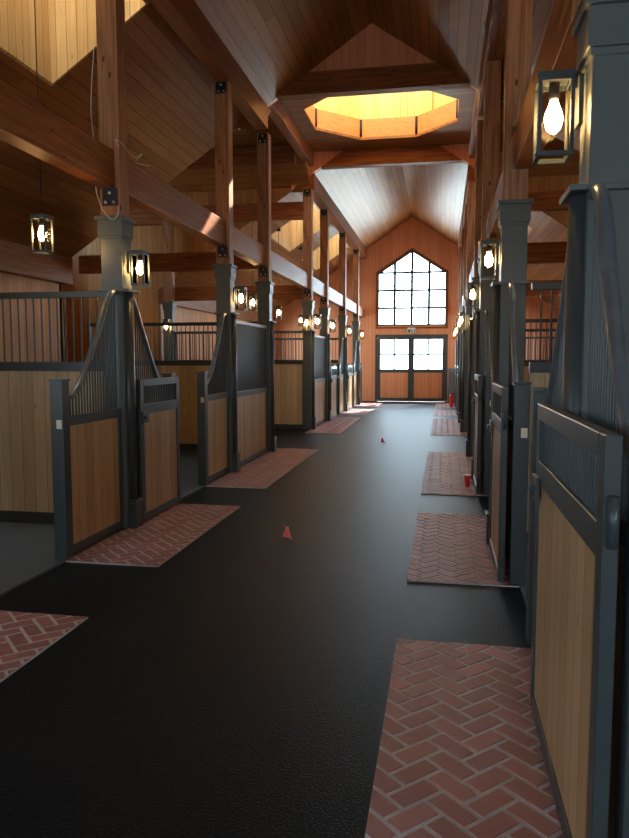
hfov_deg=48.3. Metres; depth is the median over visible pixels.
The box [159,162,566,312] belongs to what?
ceiling
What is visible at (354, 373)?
panel
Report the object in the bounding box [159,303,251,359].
wall
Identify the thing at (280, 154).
purlin
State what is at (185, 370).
wall
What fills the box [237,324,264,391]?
grille
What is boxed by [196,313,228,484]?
panel
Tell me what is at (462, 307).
pillar
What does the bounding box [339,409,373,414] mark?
brick paving
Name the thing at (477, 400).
door
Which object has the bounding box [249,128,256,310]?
pendant lantern
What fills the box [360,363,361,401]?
panel
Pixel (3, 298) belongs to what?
grille
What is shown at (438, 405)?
brick paving
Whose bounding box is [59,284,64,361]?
post
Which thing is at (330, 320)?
wall lantern
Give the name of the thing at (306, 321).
wall lantern
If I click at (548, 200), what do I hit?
beam
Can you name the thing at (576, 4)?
timber post
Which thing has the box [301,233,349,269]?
wall
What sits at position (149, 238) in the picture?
wall
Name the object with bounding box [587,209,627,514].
grille
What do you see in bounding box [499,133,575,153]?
purlin
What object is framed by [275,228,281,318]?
pendant lantern
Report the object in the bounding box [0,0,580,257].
ceiling
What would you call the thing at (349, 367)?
door
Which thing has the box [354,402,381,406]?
brick paving
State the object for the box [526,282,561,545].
wall
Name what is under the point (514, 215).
pillar
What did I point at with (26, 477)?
wall
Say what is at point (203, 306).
beam
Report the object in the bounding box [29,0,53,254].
pendant lantern
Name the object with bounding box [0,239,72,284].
beam
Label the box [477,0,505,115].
beam
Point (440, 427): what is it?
brick paving
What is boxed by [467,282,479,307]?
wall lantern
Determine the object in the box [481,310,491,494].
panel
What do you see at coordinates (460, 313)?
wall lantern
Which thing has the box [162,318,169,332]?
wall lantern
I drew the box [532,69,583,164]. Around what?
wall lantern
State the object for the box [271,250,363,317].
beam
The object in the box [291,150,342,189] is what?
wall
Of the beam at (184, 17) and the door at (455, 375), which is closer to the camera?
the beam at (184, 17)
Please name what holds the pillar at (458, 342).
on the floor at (236, 685)
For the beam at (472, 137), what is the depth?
13.49 m
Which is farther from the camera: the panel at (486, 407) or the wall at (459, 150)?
the wall at (459, 150)
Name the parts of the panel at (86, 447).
strike plate, post, swoop rail, wood panel, frame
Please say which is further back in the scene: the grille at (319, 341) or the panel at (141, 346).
the grille at (319, 341)
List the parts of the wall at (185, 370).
wood panel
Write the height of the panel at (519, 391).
2.278 m
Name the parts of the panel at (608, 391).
swoop rail, wood panel, post, frame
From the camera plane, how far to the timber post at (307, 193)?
15.97 m
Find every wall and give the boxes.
[0,272,62,361]
[0,291,104,523]
[62,188,291,361]
[87,322,257,449]
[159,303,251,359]
[177,331,302,428]
[238,71,309,129]
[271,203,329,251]
[274,217,556,401]
[275,338,337,365]
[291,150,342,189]
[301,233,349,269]
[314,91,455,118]
[439,144,474,168]
[524,319,557,381]
[525,329,555,360]
[525,337,554,359]
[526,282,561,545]
[528,175,578,225]
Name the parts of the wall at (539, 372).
wood panel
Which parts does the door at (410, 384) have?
frame, wood panel, wood panel, frame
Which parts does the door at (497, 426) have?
wood panel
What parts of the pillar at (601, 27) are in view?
round post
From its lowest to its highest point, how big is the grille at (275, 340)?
0.620 m
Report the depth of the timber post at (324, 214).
18.18 m
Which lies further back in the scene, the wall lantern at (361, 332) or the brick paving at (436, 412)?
the wall lantern at (361, 332)
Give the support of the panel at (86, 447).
attached to the pillar at (116, 235)
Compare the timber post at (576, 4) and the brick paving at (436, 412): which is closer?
the timber post at (576, 4)
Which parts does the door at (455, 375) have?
frame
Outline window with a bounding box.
[376,248,448,328]
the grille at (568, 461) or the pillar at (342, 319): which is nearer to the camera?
the grille at (568, 461)
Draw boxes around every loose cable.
[91,41,118,219]
[115,139,149,165]
[482,22,485,44]
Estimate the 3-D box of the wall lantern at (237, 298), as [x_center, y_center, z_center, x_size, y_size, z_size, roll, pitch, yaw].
[-1.069,-1.732,10.066,0.177,0.339,0.144,1,5,10]
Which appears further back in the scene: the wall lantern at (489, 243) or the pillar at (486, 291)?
the pillar at (486, 291)
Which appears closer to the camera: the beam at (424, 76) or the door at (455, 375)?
the beam at (424, 76)
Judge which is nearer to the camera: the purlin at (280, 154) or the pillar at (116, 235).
the pillar at (116, 235)
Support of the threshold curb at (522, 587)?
on the floor at (236, 685)
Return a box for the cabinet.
[448,368,454,402]
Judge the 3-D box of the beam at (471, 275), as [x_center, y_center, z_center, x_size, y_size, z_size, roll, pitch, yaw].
[4.175,-3.399,19.043,0.163,0.340,15.200,1,5,10]
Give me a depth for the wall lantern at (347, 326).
21.70 m
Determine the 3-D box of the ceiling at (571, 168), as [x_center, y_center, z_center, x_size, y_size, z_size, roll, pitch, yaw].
[6.538,-5.755,12.516,6.990,1.691,4.590,1,5,10]
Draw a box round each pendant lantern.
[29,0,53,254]
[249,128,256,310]
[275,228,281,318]
[298,247,302,325]
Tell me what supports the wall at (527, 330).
on the floor at (236, 685)
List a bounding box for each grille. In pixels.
[2,297,98,361]
[69,295,116,415]
[94,325,216,360]
[134,311,162,404]
[143,383,173,403]
[179,333,295,359]
[208,319,225,394]
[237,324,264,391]
[275,340,335,359]
[315,337,324,378]
[340,349,342,373]
[494,393,500,418]
[508,319,512,416]
[524,322,552,360]
[539,290,552,361]
[543,423,598,514]
[551,318,564,408]
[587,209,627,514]
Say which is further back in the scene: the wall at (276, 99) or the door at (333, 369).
the door at (333, 369)
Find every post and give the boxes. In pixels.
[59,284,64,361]
[95,0,128,216]
[162,221,174,301]
[214,80,233,264]
[257,133,271,281]
[303,189,312,299]
[320,209,328,306]
[339,233,345,314]
[353,250,358,320]
[458,247,462,312]
[460,229,463,311]
[463,204,470,305]
[466,181,474,297]
[474,120,487,276]
[481,60,500,256]
[502,0,532,199]
[571,0,583,22]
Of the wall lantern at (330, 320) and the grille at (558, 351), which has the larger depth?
the wall lantern at (330, 320)
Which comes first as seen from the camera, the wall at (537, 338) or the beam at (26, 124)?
the beam at (26, 124)
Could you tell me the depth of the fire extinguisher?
23.83 m
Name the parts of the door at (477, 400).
wood panel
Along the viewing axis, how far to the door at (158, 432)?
7.35 m
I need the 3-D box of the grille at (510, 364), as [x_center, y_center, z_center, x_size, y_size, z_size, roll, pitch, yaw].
[1.578,-0.549,5.527,0.014,1.089,0.901,1,5,10]
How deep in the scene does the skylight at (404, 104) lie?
14.80 m
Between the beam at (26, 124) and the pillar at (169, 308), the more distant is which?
the pillar at (169, 308)
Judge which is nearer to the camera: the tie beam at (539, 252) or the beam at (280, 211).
the tie beam at (539, 252)
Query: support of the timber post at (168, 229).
on the pillar at (169, 308)
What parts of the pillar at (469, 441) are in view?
round post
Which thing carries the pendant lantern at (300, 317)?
hanging from the ceiling at (374, 201)
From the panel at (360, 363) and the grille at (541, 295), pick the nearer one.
the grille at (541, 295)
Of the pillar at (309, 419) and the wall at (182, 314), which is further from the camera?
the wall at (182, 314)
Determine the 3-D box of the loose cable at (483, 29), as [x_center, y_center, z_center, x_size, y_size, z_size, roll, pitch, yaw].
[2.207,-5.074,8.904,0.148,0.679,0.010,1,5,10]
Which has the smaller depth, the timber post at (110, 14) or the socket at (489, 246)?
the socket at (489, 246)
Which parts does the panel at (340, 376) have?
post, wood panel, swoop rail, frame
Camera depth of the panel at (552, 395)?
3.90 m
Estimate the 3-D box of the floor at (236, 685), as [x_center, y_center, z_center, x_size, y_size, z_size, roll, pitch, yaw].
[0.910,0.692,11.829,19.080,0.100,31.400,1,5,10]
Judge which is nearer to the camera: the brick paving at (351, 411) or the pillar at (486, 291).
the pillar at (486, 291)
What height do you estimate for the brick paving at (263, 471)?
0.014 m
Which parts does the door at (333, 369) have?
wood panel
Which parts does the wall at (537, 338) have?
frame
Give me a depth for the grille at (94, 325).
12.61 m
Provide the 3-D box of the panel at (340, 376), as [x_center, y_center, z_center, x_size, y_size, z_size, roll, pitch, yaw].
[0.786,-1.325,21.206,0.124,2.278,1.100,1,5,10]
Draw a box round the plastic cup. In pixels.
[464,474,470,486]
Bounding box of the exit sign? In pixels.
[407,328,414,332]
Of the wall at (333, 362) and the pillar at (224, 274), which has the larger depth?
the wall at (333, 362)
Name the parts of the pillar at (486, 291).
round post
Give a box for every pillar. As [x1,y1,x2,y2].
[94,215,142,528]
[161,302,178,359]
[212,264,240,471]
[255,281,276,451]
[301,300,315,429]
[318,307,331,420]
[337,315,347,411]
[351,321,360,404]
[454,320,458,405]
[456,315,462,401]
[458,306,465,422]
[460,298,472,431]
[465,277,479,456]
[471,257,498,478]
[485,199,533,544]
[559,0,628,419]
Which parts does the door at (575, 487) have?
wood panel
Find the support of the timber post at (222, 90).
on the pillar at (224, 274)
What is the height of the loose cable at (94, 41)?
1.624 m
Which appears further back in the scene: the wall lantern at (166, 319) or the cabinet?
the cabinet
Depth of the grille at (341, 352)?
21.32 m
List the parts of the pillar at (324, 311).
round post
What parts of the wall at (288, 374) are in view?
wood panel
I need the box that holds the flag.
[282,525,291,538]
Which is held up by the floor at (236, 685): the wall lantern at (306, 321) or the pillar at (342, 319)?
the pillar at (342, 319)
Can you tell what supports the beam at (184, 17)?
attached to the wall
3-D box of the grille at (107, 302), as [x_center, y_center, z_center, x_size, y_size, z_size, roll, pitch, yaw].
[-1.959,-0.604,6.170,0.014,1.089,0.901,1,5,10]
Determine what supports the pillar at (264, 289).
on the floor at (236, 685)
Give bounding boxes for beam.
[0,79,265,266]
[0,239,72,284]
[78,252,257,273]
[129,201,303,225]
[149,0,267,129]
[158,286,275,324]
[175,285,302,300]
[269,100,313,165]
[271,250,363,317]
[276,62,469,100]
[305,174,366,258]
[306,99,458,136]
[321,145,462,169]
[457,165,474,255]
[462,243,479,304]
[468,90,483,157]
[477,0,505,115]
[480,0,578,248]
[498,242,566,263]
[526,280,562,295]
[528,191,567,211]
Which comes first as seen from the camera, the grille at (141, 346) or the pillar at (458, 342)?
the grille at (141, 346)
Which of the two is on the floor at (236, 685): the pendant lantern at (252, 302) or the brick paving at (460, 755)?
the brick paving at (460, 755)
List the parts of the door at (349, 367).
wood panel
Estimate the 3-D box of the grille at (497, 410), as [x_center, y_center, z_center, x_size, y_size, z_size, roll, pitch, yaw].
[1.452,-0.111,5.514,0.014,0.180,0.826,1,5,10]
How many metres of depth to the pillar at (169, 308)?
16.49 m
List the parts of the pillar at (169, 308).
round post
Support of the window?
in the wall at (412, 233)
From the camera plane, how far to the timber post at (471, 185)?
15.30 m
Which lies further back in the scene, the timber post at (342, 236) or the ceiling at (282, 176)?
the timber post at (342, 236)
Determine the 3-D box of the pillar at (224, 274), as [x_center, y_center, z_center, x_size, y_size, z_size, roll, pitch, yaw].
[-1.255,-0.710,10.137,0.326,2.977,0.284,1,5,10]
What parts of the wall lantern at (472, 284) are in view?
bulb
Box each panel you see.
[48,289,123,558]
[133,296,175,496]
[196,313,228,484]
[315,335,325,424]
[336,338,343,413]
[351,341,356,405]
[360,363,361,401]
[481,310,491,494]
[505,282,531,584]
[525,249,566,643]
[587,184,628,837]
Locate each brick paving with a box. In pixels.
[0,610,87,682]
[65,503,240,566]
[205,448,318,488]
[305,417,361,433]
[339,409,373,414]
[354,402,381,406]
[365,639,563,837]
[407,513,519,587]
[421,452,488,495]
[431,418,466,435]
[434,410,457,415]
[435,403,455,407]
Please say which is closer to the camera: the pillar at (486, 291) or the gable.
the pillar at (486, 291)
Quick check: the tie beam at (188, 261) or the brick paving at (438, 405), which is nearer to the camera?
the tie beam at (188, 261)
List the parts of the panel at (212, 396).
post, wood panel, swoop rail, frame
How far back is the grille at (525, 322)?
11.51 m
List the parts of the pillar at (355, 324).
round post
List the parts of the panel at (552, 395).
post, swoop rail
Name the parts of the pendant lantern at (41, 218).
cord, frame, bulb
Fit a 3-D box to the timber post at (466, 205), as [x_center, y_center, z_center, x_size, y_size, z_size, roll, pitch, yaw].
[3.858,-4.100,17.626,0.200,2.500,0.216,1,5,10]
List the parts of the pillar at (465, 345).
round post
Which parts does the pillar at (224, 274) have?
round post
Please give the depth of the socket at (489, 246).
6.11 m
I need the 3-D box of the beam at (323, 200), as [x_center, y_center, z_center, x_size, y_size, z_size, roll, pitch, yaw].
[0.893,-5.865,21.463,0.220,0.361,11.220,1,5,10]
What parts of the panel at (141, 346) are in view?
wood panel, swoop rail, post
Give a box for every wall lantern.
[128,250,149,286]
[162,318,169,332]
[233,286,246,310]
[303,315,309,330]
[313,314,320,328]
[329,319,335,331]
[346,325,351,335]
[359,330,363,338]
[456,318,462,330]
[458,312,465,327]
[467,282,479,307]
[468,314,472,328]
[480,239,500,279]
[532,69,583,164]
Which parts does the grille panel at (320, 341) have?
wood panel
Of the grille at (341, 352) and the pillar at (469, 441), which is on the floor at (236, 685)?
the pillar at (469, 441)
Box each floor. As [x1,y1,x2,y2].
[0,401,530,837]
[0,450,197,581]
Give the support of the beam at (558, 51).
attached to the wall
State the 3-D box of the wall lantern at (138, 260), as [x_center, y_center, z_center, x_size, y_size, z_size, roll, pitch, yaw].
[-1.683,-1.444,6.714,0.177,0.339,0.144,1,5,10]
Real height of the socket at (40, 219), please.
0.065 m
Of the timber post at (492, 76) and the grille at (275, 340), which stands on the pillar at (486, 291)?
the timber post at (492, 76)
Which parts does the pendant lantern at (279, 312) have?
frame, cord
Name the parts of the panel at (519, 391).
wood panel, frame, swoop rail, post, strike plate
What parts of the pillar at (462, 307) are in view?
round post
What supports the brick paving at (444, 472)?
on the floor at (236, 685)
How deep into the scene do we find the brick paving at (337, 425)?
17.29 m
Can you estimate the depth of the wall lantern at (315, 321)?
16.19 m
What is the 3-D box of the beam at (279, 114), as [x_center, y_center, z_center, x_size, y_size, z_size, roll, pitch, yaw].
[-0.481,-5.690,13.807,0.180,0.320,4.150,1,5,10]
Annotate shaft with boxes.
[0,0,148,85]
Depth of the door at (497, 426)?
5.30 m
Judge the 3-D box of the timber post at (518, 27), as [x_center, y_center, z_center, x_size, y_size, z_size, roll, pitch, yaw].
[1.713,-3.096,5.913,0.200,2.500,0.216,1,5,10]
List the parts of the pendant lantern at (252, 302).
cord, frame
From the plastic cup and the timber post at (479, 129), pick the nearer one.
the plastic cup
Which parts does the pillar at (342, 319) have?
round post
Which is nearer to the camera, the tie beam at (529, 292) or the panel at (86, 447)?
the panel at (86, 447)
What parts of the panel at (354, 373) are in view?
post, swoop rail, wood panel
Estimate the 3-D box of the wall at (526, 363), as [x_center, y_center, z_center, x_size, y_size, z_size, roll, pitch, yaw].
[4.475,-0.480,11.433,3.220,2.297,0.070,1,5,10]
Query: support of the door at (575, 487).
attached to the pillar at (601, 27)
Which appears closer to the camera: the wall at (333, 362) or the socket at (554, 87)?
the socket at (554, 87)
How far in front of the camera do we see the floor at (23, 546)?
6.41 m
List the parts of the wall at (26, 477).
wood panel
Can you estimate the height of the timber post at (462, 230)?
2.500 m
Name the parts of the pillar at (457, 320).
round post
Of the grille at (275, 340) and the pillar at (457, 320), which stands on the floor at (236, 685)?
the pillar at (457, 320)
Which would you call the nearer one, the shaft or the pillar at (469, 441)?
the shaft
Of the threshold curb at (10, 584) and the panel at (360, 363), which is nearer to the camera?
the threshold curb at (10, 584)
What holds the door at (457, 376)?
attached to the pillar at (458, 342)
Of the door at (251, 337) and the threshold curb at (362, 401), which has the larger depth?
the threshold curb at (362, 401)
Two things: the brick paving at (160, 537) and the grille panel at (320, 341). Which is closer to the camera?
the brick paving at (160, 537)
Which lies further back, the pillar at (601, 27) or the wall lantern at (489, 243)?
the wall lantern at (489, 243)
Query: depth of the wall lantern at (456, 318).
17.79 m
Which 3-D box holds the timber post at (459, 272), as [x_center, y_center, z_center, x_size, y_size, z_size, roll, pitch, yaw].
[5.079,-4.671,24.291,0.200,2.500,0.216,1,5,10]
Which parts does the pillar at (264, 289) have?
round post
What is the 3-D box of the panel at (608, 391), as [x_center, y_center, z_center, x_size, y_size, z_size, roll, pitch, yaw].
[0.975,0.297,2.286,0.124,2.278,0.946,1,5,10]
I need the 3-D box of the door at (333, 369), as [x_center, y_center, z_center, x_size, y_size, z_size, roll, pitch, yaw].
[0.533,-0.731,19.149,0.084,1.415,1.052,1,5,10]
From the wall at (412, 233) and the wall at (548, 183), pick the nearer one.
the wall at (548, 183)
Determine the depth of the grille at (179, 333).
16.69 m
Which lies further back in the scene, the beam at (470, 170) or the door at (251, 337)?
the beam at (470, 170)
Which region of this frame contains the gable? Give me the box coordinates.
[310,23,434,71]
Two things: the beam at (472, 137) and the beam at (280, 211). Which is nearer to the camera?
the beam at (472, 137)
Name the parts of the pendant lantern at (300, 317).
frame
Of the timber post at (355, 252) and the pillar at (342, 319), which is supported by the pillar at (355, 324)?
the timber post at (355, 252)
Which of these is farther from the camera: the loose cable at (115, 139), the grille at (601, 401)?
the loose cable at (115, 139)
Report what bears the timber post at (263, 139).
on the pillar at (264, 289)
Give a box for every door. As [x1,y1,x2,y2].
[136,377,180,521]
[237,320,266,465]
[330,366,336,418]
[347,365,351,409]
[375,334,447,401]
[454,365,456,406]
[456,366,458,414]
[471,374,481,492]
[487,382,508,581]
[528,403,622,837]
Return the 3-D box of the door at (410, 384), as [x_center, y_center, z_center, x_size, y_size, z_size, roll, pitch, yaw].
[3.723,-1.959,27.074,2.760,2.580,0.120,1,5,10]
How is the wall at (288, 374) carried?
on the floor at (236, 685)
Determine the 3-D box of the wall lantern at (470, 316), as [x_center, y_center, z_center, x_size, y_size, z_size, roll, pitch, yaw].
[3.426,-2.135,15.359,0.144,0.339,0.177,1,5,10]
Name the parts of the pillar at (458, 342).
round post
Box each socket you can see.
[39,218,42,225]
[486,244,491,251]
[548,82,559,100]
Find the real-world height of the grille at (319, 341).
1.010 m
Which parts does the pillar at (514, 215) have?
round post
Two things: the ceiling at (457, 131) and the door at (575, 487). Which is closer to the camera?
the door at (575, 487)
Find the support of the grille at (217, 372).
attached to the panel at (212, 396)
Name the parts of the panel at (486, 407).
frame, wood panel, post, swoop rail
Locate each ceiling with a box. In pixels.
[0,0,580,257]
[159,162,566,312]
[167,107,309,192]
[282,87,474,151]
[474,102,579,178]
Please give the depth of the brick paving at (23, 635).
4.19 m
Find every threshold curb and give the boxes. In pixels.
[0,451,268,596]
[304,401,363,429]
[519,552,526,604]
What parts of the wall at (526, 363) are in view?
wood panel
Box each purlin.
[185,145,295,169]
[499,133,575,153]
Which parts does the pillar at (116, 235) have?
round post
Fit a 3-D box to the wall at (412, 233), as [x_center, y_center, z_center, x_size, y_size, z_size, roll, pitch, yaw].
[3.723,-4.186,26.883,11.320,7.050,0.140,1,5,10]
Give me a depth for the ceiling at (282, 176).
15.84 m
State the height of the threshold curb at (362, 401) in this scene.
0.020 m
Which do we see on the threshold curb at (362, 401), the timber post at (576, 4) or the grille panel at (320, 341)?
the grille panel at (320, 341)
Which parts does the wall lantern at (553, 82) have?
glass, bulb, arm, plate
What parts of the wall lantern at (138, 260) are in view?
plate, bulb, glass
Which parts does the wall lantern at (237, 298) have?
glass, bulb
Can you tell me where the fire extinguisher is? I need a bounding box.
[449,393,454,406]
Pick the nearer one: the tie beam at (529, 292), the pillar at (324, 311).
the tie beam at (529, 292)
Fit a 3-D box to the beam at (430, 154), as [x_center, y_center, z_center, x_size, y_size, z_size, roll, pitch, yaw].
[1.702,-5.831,15.625,3.128,0.350,0.220,1,5,10]
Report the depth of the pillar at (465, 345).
15.59 m
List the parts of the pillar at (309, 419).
round post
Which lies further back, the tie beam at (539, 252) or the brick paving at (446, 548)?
the tie beam at (539, 252)
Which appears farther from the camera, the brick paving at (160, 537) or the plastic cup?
the plastic cup
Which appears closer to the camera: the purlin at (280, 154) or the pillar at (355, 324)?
the purlin at (280, 154)
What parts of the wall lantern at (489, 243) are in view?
bulb, plate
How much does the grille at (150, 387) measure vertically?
0.180 m
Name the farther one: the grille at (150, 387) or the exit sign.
the exit sign
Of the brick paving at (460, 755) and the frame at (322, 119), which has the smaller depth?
the brick paving at (460, 755)
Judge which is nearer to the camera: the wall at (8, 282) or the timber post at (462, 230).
the wall at (8, 282)

